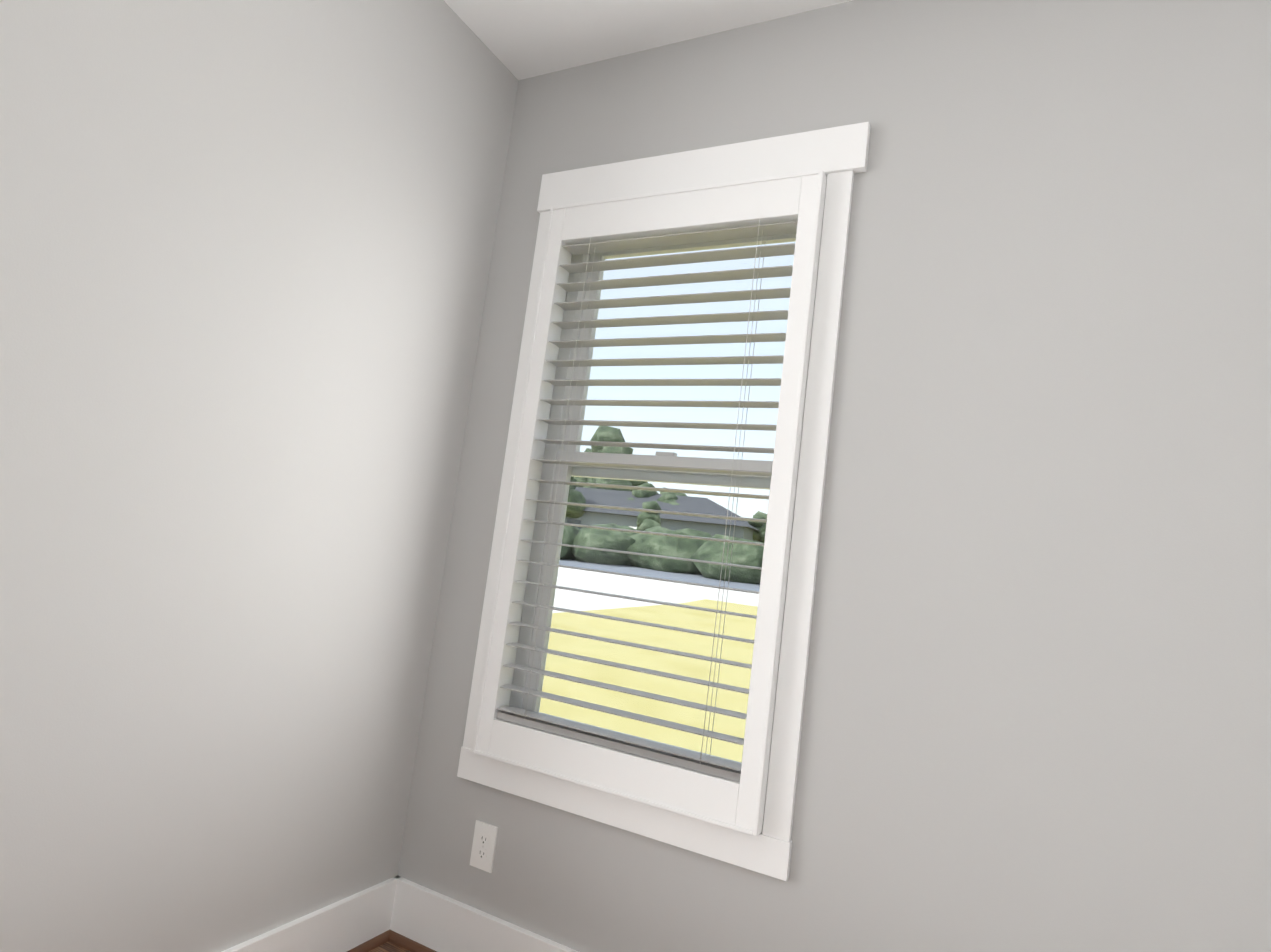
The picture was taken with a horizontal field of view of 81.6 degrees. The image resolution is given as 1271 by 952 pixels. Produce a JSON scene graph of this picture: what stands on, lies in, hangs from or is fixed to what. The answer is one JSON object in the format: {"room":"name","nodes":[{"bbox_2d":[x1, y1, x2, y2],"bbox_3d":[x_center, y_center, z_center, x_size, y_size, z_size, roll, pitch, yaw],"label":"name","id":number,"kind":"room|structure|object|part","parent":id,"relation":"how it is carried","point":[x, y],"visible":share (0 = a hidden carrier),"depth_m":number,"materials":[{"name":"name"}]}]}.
{"room":"empty room","nodes":[
{"label":"empty room","id":0,"kind":"room"},
{"bbox_2d":[0,0,518,951],"bbox_3d":[-1.677,-0.030,0.390,0.150,3.490,4.750,4,-7,28],"label":"wall","id":1,"kind":"structure","parent":0,"point":[246,248],"depth_m":1.66,"materials":[{"name":"paint"}]},
{"bbox_2d":[222,875,404,951],"bbox_3d":[-1.713,0.927,0.236,0.037,0.160,4.450,4,-7,28],"label":"baseboard","id":2,"kind":"structure","parent":1,"relation":"attached to","point":[360,921],"depth_m":2.01,"materials":[{"name":"white wood"}]},
{"bbox_2d":[369,941,409,951],"bbox_3d":[-0.496,1.143,-0.428,2.828,0.120,4.450,4,-7,28],"label":"floor","id":3,"kind":"structure","parent":0,"point":[388,946],"depth_m":2.10,"materials":[{"name":"brown wood"}]},
{"bbox_2d":[444,0,852,79],"bbox_3d":[-0.144,-1.691,-0.100,3.128,0.150,4.750,4,-7,28],"label":"ceiling","id":4,"kind":"structure","parent":0,"point":[522,39],"depth_m":2.19,"materials":[{"name":"paint"}]},
{"bbox_2d":[398,0,1270,951],"bbox_3d":[0.678,0.417,1.718,2.828,3.490,0.150,4,-7,28],"label":"wall","id":5,"kind":"structure","parent":0,"point":[1038,702],"depth_m":1.65,"materials":[{"name":"paint"}]},
{"bbox_2d":[390,879,577,951],"bbox_3d":[0.527,1.354,1.520,2.730,0.160,0.037,4,-7,28],"label":"baseboard","id":6,"kind":"structure","parent":5,"relation":"attached to","point":[408,915],"depth_m":2.08,"materials":[{"name":"white wood"}]},
{"bbox_2d":[470,820,497,872],"bbox_3d":[-0.430,1.049,2.084,0.076,0.122,0.008,4,-7,28],"label":"outlet","id":7,"kind":"object","parent":5,"relation":"attached to","point":[483,846],"visible":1,"depth_m":2.08,"materials":[{"name":"white plastic"}]},
{"bbox_2d":[457,122,870,880],"bbox_3d":[0.068,-0.005,2.074,1.013,1.864,0.208,4,-7,28],"label":"window","id":8,"kind":"structure","parent":5,"relation":"in","point":[805,180],"depth_m":1.98,"materials":[{"name":"white wood"}]},
{"bbox_2d":[497,219,797,781],"bbox_3d":[0.025,0.010,2.018,0.724,1.421,0.064,4,-7,28],"label":"window blinds","id":9,"kind":"object","parent":8,"relation":"attached to","point":[708,764],"visible":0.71,"depth_m":2.00,"materials":[{"name":"grey plastic"}]},
{"bbox_3d":[0.086,0.024,2.136,0.824,1.631,0.070,4,-7,28],"label":"window sash","id":10,"kind":"part","parent":8,"relation":"part of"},
{"label":"outside","id":11,"kind":"structure","parent":0,"visible":0},
{"bbox_2d":[539,559,759,761],"bbox_3d":[63.363,29.305,192.048,460.000,5.000,399.840,4,-7,28],"label":"ground","id":12,"kind":"structure","parent":11,"point":[698,597],"depth_m":14.18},
{"bbox_2d":[560,426,766,583],"bbox_3d":[-2.384,3.219,76.691,76.497,12.955,62.145,4,-7,28],"label":"scenery","id":13,"kind":"object","parent":12,"relation":"on","point":[716,530],"depth_m":48.53,"materials":[{"name":"green plant"}]}
]}

